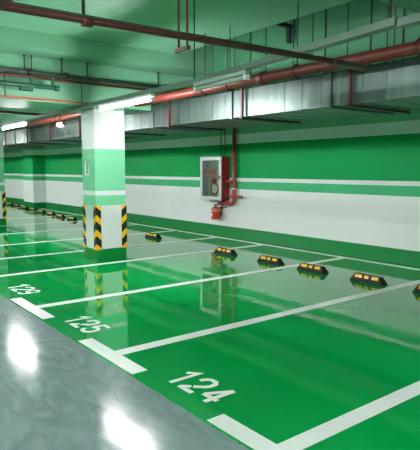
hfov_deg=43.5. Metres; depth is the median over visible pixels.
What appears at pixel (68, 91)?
ceiling beam
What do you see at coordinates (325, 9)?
rod
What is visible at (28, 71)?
cable conduit
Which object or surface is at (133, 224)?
parking line
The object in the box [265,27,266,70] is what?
rod
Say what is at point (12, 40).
beam
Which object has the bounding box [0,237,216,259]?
parking line
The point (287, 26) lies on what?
bracket
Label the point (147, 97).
lamp
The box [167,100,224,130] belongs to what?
support
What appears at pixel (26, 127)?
support
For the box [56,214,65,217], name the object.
wheel stop
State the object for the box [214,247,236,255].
wheel stop
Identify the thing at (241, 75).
lamp
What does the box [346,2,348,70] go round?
rod
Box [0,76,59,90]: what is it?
pipe
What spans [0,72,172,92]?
pipe
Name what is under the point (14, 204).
wall side line
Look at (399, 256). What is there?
baseboard
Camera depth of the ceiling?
6.86 m
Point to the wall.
(356, 179)
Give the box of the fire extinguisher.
[211,204,226,219]
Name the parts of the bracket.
arm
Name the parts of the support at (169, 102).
arm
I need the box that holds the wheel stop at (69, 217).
[67,216,77,220]
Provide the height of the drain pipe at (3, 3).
0.148 m
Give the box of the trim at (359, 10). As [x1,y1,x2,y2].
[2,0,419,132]
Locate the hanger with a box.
[174,0,190,52]
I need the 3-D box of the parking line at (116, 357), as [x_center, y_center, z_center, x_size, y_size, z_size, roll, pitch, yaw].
[1.341,0.946,6.288,5.735,0.002,1.020,-5,8,-38]
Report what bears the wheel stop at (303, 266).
on the floor
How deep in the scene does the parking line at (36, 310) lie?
6.77 m
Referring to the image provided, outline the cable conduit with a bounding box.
[0,66,187,90]
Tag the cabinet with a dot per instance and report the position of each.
(214, 171)
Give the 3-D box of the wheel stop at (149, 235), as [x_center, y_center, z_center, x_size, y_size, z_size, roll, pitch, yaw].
[-1.338,0.248,12.422,0.147,0.105,0.545,-5,8,-38]
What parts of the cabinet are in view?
pane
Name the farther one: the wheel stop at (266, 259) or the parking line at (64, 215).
the parking line at (64, 215)
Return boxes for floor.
[0,202,419,449]
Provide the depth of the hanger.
3.52 m
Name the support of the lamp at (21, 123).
attached to the channel
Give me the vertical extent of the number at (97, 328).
0.002 m
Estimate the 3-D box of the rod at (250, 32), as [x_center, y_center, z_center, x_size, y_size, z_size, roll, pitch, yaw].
[0.646,-2.972,8.363,0.053,1.840,0.053,-2,6,-15]
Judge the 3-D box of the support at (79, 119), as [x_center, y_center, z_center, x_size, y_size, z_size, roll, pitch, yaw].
[-2.493,-2.283,12.323,1.260,0.510,0.060,-5,8,-38]
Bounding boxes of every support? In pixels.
[4,131,43,146]
[26,127,68,144]
[49,123,81,141]
[78,118,127,138]
[124,133,164,135]
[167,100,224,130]
[239,87,300,123]
[346,69,409,113]
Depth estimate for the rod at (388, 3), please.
6.44 m
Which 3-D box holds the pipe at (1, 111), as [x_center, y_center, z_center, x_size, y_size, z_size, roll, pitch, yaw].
[-5.686,-2.015,8.715,5.900,0.052,0.052,-5,8,-38]
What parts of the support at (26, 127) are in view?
arm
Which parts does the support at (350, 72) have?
arm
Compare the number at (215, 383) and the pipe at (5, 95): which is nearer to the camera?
the number at (215, 383)
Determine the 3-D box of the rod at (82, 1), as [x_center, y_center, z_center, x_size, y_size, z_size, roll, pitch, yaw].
[-0.734,-1.748,2.998,0.044,1.110,0.044,-2,6,-15]
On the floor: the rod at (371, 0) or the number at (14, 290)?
the number at (14, 290)
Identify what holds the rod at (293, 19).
hanging from the ceiling
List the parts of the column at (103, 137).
number frame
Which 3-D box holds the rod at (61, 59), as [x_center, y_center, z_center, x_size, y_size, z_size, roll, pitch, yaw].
[-2.353,-2.504,8.362,0.062,0.270,0.062,-2,6,-15]
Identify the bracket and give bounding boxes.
[275,20,292,43]
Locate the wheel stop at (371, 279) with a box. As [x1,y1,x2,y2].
[349,273,387,285]
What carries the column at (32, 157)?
attached to the wall
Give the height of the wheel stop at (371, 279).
0.105 m
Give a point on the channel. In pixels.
(412, 20)
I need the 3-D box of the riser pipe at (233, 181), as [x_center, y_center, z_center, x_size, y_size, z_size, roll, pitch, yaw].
[0.473,-1.542,12.183,0.151,2.225,0.900,-5,8,-38]
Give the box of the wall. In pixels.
[3,110,419,251]
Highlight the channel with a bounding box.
[0,0,419,126]
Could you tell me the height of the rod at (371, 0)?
1.840 m
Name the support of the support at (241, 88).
attached to the air duct
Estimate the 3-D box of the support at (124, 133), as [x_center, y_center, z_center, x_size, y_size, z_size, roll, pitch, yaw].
[-1.482,-2.146,11.027,1.260,0.510,0.060,-5,8,-38]
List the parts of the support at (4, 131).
arm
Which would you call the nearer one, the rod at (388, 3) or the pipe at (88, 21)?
the pipe at (88, 21)
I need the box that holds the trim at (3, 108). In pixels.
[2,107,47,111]
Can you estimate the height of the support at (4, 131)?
0.510 m
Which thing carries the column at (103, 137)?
on the floor
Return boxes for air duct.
[3,57,419,149]
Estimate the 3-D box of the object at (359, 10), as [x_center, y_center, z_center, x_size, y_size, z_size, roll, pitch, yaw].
[-6.404,-4.341,19.364,1.950,1.820,53.000,-5,8,-38]
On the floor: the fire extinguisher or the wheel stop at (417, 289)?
the wheel stop at (417, 289)
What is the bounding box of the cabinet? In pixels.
[200,157,229,199]
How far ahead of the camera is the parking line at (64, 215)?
17.66 m
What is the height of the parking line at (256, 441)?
0.002 m
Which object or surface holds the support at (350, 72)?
attached to the air duct
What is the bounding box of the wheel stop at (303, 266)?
[297,263,328,273]
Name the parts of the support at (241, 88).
arm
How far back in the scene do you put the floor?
4.82 m
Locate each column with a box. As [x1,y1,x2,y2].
[0,107,6,225]
[22,147,45,208]
[81,106,126,261]
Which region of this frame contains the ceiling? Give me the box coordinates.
[0,0,354,53]
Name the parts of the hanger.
rod, rod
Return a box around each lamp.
[2,120,27,129]
[99,93,154,110]
[193,70,249,91]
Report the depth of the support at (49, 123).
13.40 m
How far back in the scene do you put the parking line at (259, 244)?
9.11 m
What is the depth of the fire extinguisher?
12.58 m
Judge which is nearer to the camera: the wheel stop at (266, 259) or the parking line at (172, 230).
the wheel stop at (266, 259)
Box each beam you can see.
[0,26,211,76]
[0,52,191,114]
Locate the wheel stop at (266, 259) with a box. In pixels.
[257,255,284,264]
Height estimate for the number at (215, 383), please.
0.003 m
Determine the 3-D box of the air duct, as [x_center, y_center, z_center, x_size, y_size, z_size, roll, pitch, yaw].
[-3.855,-2.464,14.233,1.324,0.434,36.500,-5,8,-38]
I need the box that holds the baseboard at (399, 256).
[6,197,419,266]
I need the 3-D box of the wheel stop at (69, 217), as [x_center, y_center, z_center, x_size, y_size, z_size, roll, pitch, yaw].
[-4.378,-0.205,16.723,0.147,0.105,0.545,-5,8,-38]
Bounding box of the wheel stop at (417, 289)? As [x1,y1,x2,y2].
[412,284,419,293]
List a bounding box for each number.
[8,284,39,293]
[65,316,110,332]
[169,372,235,401]
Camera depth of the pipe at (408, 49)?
6.44 m
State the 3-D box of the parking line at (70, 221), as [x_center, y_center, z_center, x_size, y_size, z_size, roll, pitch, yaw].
[-5.623,0.006,15.213,5.735,0.002,1.000,-5,8,-38]
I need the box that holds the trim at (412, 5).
[380,0,419,12]
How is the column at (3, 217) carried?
on the floor
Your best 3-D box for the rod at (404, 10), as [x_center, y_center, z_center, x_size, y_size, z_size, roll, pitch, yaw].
[2.308,-2.748,6.233,0.058,1.840,0.058,3,7,30]
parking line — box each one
[0,224,136,234]
[0,230,173,245]
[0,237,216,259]
[0,244,260,276]
[6,221,77,225]
[9,215,69,218]
[10,257,344,318]
[79,280,419,373]
[207,381,419,449]
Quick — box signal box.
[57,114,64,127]
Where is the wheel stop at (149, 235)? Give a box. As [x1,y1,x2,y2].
[145,232,161,238]
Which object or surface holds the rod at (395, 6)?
hanging from the ceiling
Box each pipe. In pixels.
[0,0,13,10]
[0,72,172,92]
[0,73,88,103]
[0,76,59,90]
[0,110,41,114]
[1,2,369,70]
[3,2,419,131]
[217,128,242,205]
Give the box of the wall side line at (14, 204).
[14,204,419,269]
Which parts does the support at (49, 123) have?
arm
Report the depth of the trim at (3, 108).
15.45 m
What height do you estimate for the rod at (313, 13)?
1.840 m
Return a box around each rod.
[59,58,62,75]
[81,0,84,13]
[250,32,251,87]
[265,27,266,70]
[292,19,293,79]
[311,13,313,76]
[324,9,326,73]
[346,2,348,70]
[369,0,372,65]
[386,3,388,62]
[393,6,395,61]
[401,8,405,60]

